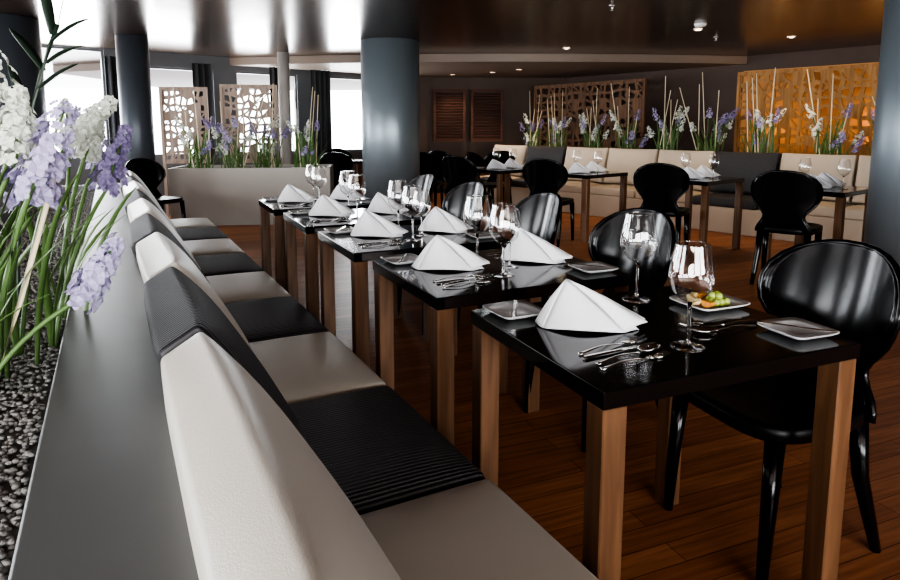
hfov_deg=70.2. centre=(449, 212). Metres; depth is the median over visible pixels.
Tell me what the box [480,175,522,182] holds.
seat cushion
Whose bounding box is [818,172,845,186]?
napkin
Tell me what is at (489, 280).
fork
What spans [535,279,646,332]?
napkin
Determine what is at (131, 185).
cushion
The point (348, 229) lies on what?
plate
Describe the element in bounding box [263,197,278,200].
plate
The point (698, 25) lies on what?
smoke detector
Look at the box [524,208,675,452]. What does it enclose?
dining chair
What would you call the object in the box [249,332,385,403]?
seat cushion
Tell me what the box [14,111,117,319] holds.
flower spike
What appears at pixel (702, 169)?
napkin
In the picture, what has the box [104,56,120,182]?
curtain
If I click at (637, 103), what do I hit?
screen
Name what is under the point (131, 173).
cushion
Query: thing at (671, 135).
flower arrangement
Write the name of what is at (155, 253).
cushion
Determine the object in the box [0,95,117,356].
flower spike
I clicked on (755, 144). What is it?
flower arrangement
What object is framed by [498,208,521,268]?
wine glass
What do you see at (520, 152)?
cushion
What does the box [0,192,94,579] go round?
gravel
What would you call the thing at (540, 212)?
dining chair
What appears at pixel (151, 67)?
window
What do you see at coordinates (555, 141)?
flower arrangement
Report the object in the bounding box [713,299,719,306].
grape
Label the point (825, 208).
seat cushion
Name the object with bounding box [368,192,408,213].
napkin
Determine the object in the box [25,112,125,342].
flower spike
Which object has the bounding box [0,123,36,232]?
flower spike
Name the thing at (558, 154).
cushion
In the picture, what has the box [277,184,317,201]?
napkin
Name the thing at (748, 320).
knife
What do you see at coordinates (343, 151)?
dining chair
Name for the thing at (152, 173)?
dining chair
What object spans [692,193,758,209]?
seat cushion
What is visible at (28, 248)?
grass blade
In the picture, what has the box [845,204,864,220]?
seat cushion
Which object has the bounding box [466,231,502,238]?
plate
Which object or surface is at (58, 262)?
grass blade
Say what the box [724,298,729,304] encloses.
grape
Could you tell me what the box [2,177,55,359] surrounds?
cane
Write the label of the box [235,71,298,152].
window
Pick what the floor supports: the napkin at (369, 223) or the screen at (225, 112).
the screen at (225, 112)
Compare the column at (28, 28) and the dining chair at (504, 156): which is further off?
the dining chair at (504, 156)
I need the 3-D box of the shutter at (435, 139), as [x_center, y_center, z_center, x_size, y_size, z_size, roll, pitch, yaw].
[-0.010,-1.873,12.300,0.620,1.000,0.060,0,8,0]
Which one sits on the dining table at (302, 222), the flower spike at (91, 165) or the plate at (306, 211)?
the plate at (306, 211)
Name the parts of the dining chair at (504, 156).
seat, backrest, leg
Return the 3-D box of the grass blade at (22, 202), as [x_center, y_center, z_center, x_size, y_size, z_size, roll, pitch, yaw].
[-0.917,0.108,1.391,0.159,0.568,0.014,0,8,-3]
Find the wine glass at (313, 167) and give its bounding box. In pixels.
[311,167,326,203]
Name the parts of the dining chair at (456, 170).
backrest, leg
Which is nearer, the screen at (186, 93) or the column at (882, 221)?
the column at (882, 221)
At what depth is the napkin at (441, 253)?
2.35 m
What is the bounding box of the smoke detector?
[694,23,706,27]
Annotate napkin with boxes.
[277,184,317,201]
[308,195,354,216]
[330,182,365,200]
[350,210,408,237]
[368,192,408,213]
[411,235,489,270]
[418,206,472,233]
[486,159,507,168]
[500,228,572,263]
[504,158,523,167]
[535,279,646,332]
[568,162,591,172]
[586,161,606,171]
[684,166,706,178]
[697,165,720,177]
[809,174,834,188]
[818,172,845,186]
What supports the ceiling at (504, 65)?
attached to the wall at (518, 93)
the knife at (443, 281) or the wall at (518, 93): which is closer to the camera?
the knife at (443, 281)
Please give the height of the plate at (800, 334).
0.017 m
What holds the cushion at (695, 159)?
on the seat cushion at (681, 199)
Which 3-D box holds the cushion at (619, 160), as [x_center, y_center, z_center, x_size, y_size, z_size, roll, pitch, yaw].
[2.637,-0.671,9.322,0.238,0.528,0.799,-6,10,-40]
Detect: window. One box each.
[41,45,109,158]
[150,66,215,155]
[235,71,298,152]
[330,77,361,150]
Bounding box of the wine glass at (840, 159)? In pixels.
[837,159,851,188]
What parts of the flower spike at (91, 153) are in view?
stem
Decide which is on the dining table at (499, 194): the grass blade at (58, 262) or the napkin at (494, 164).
the napkin at (494, 164)
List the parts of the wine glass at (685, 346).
stem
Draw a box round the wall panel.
[739,62,878,160]
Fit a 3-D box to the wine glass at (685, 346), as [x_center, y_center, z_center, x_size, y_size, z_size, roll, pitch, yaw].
[0.568,0.196,1.513,0.104,0.251,0.104,-3,8,-23]
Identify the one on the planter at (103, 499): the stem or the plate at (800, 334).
the stem
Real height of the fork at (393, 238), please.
0.009 m
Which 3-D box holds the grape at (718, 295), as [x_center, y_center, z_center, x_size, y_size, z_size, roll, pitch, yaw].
[0.787,0.243,1.873,0.021,0.023,0.021,0,8,0]
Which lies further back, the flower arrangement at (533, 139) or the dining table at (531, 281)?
the flower arrangement at (533, 139)
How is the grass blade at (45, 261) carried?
in the planter at (103, 499)
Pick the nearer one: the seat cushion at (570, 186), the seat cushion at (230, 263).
the seat cushion at (230, 263)
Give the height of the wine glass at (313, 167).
0.253 m
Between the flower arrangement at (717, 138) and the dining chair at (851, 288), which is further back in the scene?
the flower arrangement at (717, 138)
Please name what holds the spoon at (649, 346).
on the dining table at (736, 354)
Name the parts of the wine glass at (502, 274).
stem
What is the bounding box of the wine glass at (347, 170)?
[339,170,356,213]
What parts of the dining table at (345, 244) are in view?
leg, leg, leg, leg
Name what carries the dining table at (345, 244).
on the floor
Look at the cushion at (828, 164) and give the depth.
7.30 m
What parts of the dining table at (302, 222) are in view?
leg, leg, leg, leg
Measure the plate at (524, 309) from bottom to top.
0.017 m
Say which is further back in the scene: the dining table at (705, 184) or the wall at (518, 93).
the wall at (518, 93)
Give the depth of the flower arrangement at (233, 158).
8.55 m
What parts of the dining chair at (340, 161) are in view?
backrest, seat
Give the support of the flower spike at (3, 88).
on the planter at (103, 499)
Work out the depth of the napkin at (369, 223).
3.06 m
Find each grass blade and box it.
[0,183,13,218]
[0,184,29,379]
[0,206,18,257]
[4,241,22,382]
[10,206,33,230]
[17,202,80,267]
[35,171,79,368]
[49,179,89,262]
[49,226,91,283]
[83,185,137,310]
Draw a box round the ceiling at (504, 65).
[53,53,746,90]
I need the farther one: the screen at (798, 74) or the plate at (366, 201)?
the screen at (798, 74)
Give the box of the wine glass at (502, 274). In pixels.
[489,203,518,277]
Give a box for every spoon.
[362,239,400,245]
[441,275,490,285]
[596,343,660,364]
[693,324,758,332]
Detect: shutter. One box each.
[433,89,465,141]
[471,89,502,141]
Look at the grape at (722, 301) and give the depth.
1.86 m
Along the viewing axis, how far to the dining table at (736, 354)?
1.57 m
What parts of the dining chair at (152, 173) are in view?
backrest, seat, leg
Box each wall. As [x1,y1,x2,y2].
[41,44,361,212]
[419,77,564,187]
[563,45,880,151]
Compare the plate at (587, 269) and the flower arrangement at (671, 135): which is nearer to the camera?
the plate at (587, 269)
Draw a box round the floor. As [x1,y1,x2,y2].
[165,193,899,579]
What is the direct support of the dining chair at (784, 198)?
on the floor
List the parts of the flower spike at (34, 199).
stem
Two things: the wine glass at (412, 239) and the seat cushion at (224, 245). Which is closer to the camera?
the wine glass at (412, 239)
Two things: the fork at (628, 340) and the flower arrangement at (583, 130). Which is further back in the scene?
the flower arrangement at (583, 130)
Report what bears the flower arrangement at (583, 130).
on the flower planter
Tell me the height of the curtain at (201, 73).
2.200 m
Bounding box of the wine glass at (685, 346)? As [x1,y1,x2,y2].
[668,241,714,352]
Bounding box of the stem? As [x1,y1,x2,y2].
[7,0,88,319]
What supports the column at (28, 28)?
on the floor
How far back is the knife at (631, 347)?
1.48 m
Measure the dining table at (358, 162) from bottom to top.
0.750 m
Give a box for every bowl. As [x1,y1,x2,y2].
[620,217,657,261]
[668,246,714,302]
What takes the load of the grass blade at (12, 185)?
in the planter at (103, 499)
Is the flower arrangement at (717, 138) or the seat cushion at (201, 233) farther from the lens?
the flower arrangement at (717, 138)
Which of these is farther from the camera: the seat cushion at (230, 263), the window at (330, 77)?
the window at (330, 77)
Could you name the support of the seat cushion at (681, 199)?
on the banquette
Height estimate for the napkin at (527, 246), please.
0.126 m
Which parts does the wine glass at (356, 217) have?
stem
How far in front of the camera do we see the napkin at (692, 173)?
6.52 m
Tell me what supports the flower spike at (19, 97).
on the planter at (103, 499)
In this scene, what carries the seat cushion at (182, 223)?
on the banquette
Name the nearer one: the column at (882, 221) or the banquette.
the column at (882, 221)
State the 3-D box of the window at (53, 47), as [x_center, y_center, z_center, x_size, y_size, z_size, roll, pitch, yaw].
[-5.497,-1.452,8.429,1.750,1.490,0.060,-6,10,-39]
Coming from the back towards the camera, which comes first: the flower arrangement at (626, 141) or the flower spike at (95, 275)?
the flower arrangement at (626, 141)
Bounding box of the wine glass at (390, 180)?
[387,180,408,233]
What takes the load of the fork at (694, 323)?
on the dining table at (736, 354)
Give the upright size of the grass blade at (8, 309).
0.338 m
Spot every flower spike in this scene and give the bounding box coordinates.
[0,50,28,247]
[0,83,49,322]
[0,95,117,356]
[0,99,80,349]
[0,120,67,301]
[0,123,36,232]
[0,212,125,371]
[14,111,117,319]
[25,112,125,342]
[41,124,132,347]
[44,97,111,277]
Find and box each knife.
[358,241,388,244]
[435,277,473,283]
[512,300,516,317]
[569,263,615,267]
[583,342,656,358]
[690,319,756,329]
[759,321,838,331]
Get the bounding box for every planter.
[0,183,198,579]
[168,164,333,225]
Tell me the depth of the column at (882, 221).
4.40 m
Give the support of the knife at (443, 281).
on the dining table at (531, 281)
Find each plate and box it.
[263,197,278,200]
[288,209,310,214]
[324,226,352,233]
[358,199,372,203]
[380,253,417,264]
[402,212,427,217]
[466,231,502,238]
[483,300,541,319]
[568,261,618,273]
[669,291,749,311]
[757,317,839,340]
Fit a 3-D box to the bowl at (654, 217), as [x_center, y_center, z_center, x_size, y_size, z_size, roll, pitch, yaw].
[0.567,0.075,1.924,0.110,0.147,0.110,-3,8,-23]
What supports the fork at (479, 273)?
on the dining table at (531, 281)
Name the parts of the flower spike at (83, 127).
stem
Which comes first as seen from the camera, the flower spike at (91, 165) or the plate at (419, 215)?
the flower spike at (91, 165)
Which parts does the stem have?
stem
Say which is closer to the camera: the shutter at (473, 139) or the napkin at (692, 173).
the napkin at (692, 173)
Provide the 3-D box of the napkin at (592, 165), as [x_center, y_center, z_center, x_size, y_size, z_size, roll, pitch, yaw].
[1.728,-0.555,7.605,0.296,0.126,0.143,1,8,10]
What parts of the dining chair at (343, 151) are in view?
backrest, seat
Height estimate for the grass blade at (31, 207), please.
0.401 m
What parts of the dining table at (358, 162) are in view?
leg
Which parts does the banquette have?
panel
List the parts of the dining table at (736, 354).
leg, leg, leg, leg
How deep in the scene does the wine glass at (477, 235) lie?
2.46 m
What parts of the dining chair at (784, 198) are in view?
leg, leg, backrest, seat, leg, leg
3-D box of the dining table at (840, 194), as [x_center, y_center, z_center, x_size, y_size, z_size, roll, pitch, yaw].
[3.255,0.147,5.668,0.760,0.750,0.630,-6,10,-40]
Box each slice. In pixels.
[688,294,700,304]
[697,291,706,299]
[701,299,715,307]
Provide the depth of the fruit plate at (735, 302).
1.87 m
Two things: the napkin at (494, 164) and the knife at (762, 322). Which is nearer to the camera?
the knife at (762, 322)
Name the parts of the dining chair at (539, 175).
backrest, leg, seat, leg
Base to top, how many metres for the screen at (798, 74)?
2.050 m
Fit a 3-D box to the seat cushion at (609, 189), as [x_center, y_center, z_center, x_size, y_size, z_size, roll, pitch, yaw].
[2.482,-0.330,9.234,0.620,0.128,0.800,-6,10,-40]
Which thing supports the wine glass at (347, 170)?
on the dining table at (302, 222)
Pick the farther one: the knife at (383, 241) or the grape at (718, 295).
the knife at (383, 241)
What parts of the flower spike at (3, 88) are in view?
stem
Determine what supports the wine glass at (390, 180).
on the dining table at (345, 244)
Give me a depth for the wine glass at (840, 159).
5.46 m
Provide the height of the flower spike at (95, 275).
0.407 m
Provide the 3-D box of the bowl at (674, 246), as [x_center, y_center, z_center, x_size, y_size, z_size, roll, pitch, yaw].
[0.568,0.142,1.506,0.104,0.139,0.104,-3,8,-23]
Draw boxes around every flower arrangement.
[172,85,224,167]
[202,82,263,167]
[247,90,290,167]
[285,83,328,166]
[520,95,546,145]
[545,94,571,146]
[578,88,608,147]
[608,85,648,148]
[645,76,689,149]
[680,72,738,151]
[736,68,786,152]
[804,69,864,154]
[868,96,874,155]
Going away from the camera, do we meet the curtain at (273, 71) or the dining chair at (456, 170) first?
the dining chair at (456, 170)
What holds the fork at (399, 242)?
on the dining table at (345, 244)
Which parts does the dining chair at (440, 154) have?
backrest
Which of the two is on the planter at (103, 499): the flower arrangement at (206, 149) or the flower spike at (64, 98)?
the flower spike at (64, 98)
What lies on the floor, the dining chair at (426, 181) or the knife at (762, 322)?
the dining chair at (426, 181)
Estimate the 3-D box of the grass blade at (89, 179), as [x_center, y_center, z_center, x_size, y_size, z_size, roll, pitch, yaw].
[-1.025,0.102,1.742,0.202,0.489,0.014,-5,9,-32]
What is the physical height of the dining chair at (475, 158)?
0.921 m
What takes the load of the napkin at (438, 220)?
on the dining table at (345, 244)
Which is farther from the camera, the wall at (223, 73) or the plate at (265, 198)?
the wall at (223, 73)
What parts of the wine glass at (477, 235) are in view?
stem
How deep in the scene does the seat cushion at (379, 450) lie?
1.65 m
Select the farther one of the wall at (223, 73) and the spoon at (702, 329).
the wall at (223, 73)
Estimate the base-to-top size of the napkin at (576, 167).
0.126 m
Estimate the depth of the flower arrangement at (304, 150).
8.72 m
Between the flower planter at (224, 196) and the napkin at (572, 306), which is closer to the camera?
the napkin at (572, 306)
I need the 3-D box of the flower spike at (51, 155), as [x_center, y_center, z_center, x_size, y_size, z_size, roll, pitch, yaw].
[-0.879,0.091,1.319,0.242,0.642,0.170,4,9,30]
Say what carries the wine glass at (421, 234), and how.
on the dining table at (345, 244)
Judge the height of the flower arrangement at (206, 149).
1.242 m
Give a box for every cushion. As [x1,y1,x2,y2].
[120,176,143,195]
[123,180,176,231]
[124,189,173,227]
[125,170,160,206]
[127,198,200,269]
[130,213,209,283]
[136,232,253,352]
[144,266,308,444]
[161,332,400,579]
[170,218,215,228]
[176,227,227,240]
[183,238,244,255]
[194,253,263,275]
[205,271,290,302]
[224,296,328,342]
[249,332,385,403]
[288,386,484,514]
[360,479,598,579]
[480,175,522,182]
[490,145,527,176]
[511,178,527,187]
[525,146,566,164]
[559,181,606,192]
[564,147,608,182]
[590,184,635,197]
[604,148,659,184]
[636,190,712,202]
[658,149,715,190]
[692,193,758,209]
[710,151,781,194]
[759,200,853,217]
[780,153,857,202]
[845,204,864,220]
[852,155,870,203]
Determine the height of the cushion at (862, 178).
0.528 m
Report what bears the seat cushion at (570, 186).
on the banquette
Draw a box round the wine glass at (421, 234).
[412,190,430,235]
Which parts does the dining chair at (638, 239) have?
leg, leg, backrest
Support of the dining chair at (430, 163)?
on the floor
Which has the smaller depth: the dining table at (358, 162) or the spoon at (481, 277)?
the spoon at (481, 277)
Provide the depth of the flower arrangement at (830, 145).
7.82 m
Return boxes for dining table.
[259,197,369,290]
[283,208,429,343]
[317,159,361,193]
[318,224,509,393]
[361,163,362,194]
[373,249,630,444]
[471,285,860,579]
[477,167,522,231]
[568,171,627,242]
[683,176,744,257]
[760,185,867,270]
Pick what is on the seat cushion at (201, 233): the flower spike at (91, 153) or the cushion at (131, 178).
the cushion at (131, 178)
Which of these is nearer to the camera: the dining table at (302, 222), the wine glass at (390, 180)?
the wine glass at (390, 180)
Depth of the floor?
2.49 m
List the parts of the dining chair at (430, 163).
backrest, leg, leg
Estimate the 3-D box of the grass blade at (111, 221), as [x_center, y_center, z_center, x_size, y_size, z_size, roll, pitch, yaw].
[-0.967,0.133,1.828,0.019,0.406,0.242,2,8,15]
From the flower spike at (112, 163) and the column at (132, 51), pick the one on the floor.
the column at (132, 51)
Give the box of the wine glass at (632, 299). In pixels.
[620,212,657,302]
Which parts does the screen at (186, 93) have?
post, panel, frame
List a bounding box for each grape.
[709,292,715,298]
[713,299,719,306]
[715,292,722,299]
[719,298,724,305]
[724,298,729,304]
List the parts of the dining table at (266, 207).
leg, leg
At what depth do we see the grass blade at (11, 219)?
1.42 m
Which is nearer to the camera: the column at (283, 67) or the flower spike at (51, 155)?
the flower spike at (51, 155)
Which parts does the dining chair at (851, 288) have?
leg, leg, seat, backrest, leg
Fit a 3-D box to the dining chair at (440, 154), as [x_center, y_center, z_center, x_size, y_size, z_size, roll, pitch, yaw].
[-0.075,-0.550,10.272,0.506,0.921,0.546,4,9,30]
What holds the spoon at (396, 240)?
on the dining table at (345, 244)
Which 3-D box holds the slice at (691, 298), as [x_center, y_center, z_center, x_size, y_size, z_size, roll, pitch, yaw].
[0.713,0.256,1.868,0.019,0.026,0.052,0,8,-3]
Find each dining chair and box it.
[125,158,185,217]
[320,152,358,192]
[324,148,354,189]
[397,181,486,334]
[403,174,434,213]
[420,152,442,208]
[429,150,450,207]
[441,155,490,229]
[457,192,561,341]
[466,152,503,217]
[481,151,514,207]
[522,158,573,246]
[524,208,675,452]
[633,163,689,263]
[664,239,899,579]
[750,170,823,284]
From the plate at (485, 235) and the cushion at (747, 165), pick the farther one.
the cushion at (747, 165)
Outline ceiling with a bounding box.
[0,0,883,87]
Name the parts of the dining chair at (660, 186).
backrest, seat, leg, leg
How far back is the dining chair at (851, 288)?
1.93 m
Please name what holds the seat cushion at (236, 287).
on the banquette
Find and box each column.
[0,13,47,206]
[115,34,155,166]
[277,52,292,163]
[360,37,419,208]
[864,0,899,265]
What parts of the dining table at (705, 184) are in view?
leg, leg, leg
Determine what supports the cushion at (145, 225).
on the seat cushion at (276, 317)
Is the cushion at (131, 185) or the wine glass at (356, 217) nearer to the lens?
the wine glass at (356, 217)
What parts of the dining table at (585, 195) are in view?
leg, leg, leg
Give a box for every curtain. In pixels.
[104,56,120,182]
[192,63,214,164]
[269,67,280,163]
[310,70,331,159]
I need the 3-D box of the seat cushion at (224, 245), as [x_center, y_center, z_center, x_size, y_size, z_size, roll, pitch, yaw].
[-1.826,0.292,4.517,0.630,0.133,0.632,-4,9,-28]
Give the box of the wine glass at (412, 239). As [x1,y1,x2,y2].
[401,185,423,241]
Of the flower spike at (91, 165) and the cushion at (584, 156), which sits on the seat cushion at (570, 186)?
the cushion at (584, 156)
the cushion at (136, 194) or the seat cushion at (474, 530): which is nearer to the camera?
the seat cushion at (474, 530)
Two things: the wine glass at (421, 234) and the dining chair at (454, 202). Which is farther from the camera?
the dining chair at (454, 202)
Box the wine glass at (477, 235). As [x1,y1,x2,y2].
[463,195,490,254]
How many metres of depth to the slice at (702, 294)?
1.93 m
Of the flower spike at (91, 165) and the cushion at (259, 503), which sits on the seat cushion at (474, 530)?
the cushion at (259, 503)
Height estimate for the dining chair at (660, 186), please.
0.949 m
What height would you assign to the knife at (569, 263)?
0.005 m
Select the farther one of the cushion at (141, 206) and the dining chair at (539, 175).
the dining chair at (539, 175)
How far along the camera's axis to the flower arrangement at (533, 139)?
11.56 m
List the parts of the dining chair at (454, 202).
leg, leg, backrest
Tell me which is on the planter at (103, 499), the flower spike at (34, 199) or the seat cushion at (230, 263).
the flower spike at (34, 199)
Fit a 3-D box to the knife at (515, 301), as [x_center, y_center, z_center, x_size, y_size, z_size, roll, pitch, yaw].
[0.182,0.267,1.797,0.012,0.005,0.180,1,8,7]
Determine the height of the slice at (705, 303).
0.019 m
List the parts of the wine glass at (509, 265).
stem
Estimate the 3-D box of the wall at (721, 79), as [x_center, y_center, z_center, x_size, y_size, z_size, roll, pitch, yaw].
[5.513,-1.085,8.848,0.150,2.350,10.009,-6,10,-40]
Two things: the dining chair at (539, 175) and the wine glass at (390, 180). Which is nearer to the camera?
the wine glass at (390, 180)
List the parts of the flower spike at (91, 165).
stem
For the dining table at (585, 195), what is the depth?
7.16 m
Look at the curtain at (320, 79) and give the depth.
10.79 m
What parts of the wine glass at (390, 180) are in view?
stem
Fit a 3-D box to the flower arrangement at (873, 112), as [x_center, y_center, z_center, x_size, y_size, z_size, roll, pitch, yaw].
[5.053,-1.053,7.298,0.595,1.343,0.451,1,8,8]
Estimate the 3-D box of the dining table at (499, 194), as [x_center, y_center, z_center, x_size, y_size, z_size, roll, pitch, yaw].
[0.695,-0.204,8.294,0.760,0.750,0.630,-6,10,-40]
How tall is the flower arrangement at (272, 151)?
1.276 m
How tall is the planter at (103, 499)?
0.775 m
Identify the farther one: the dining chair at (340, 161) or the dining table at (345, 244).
the dining chair at (340, 161)
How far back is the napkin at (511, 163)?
8.31 m
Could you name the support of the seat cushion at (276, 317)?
on the banquette
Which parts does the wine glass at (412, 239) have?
stem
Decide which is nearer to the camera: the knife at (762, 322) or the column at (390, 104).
the knife at (762, 322)
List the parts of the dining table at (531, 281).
leg, leg, leg, leg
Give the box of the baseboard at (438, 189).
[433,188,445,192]
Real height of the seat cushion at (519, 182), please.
0.128 m
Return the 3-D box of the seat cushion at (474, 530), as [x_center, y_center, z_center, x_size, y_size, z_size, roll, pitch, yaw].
[-0.035,0.741,1.150,0.630,0.133,0.632,-4,9,-28]
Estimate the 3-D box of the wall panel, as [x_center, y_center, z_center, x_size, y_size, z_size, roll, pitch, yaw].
[5.268,-1.279,8.905,0.051,1.520,2.450,-6,10,-40]
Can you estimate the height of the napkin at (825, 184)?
0.126 m
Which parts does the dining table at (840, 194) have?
leg, leg, leg, leg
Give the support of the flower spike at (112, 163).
on the planter at (103, 499)
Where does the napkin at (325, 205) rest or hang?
on the dining table at (302, 222)
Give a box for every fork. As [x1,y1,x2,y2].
[357,238,397,243]
[362,242,402,247]
[433,272,481,280]
[442,278,493,287]
[578,336,642,354]
[600,350,670,369]
[679,318,742,325]
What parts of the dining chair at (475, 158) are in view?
backrest, leg, seat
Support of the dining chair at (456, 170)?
on the floor
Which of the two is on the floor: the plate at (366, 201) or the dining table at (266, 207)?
the dining table at (266, 207)
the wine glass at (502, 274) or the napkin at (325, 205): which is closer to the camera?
the wine glass at (502, 274)
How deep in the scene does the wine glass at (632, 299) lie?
1.93 m
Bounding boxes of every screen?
[158,87,210,215]
[219,84,279,164]
[533,78,646,148]
[733,63,878,158]
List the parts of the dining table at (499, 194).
leg, leg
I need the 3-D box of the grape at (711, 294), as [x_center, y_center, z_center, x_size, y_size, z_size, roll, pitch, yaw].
[0.772,0.243,1.883,0.021,0.023,0.021,0,8,0]
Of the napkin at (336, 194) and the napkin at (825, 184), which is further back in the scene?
the napkin at (825, 184)
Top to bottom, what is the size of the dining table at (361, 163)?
0.750 m
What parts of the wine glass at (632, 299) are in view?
stem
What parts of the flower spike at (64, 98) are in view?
stem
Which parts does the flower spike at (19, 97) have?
stem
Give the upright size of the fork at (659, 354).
0.009 m
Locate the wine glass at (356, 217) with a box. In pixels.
[349,174,365,218]
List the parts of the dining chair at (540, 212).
leg, backrest, leg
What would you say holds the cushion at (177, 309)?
on the seat cushion at (379, 450)
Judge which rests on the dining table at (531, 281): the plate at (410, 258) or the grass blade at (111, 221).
the plate at (410, 258)

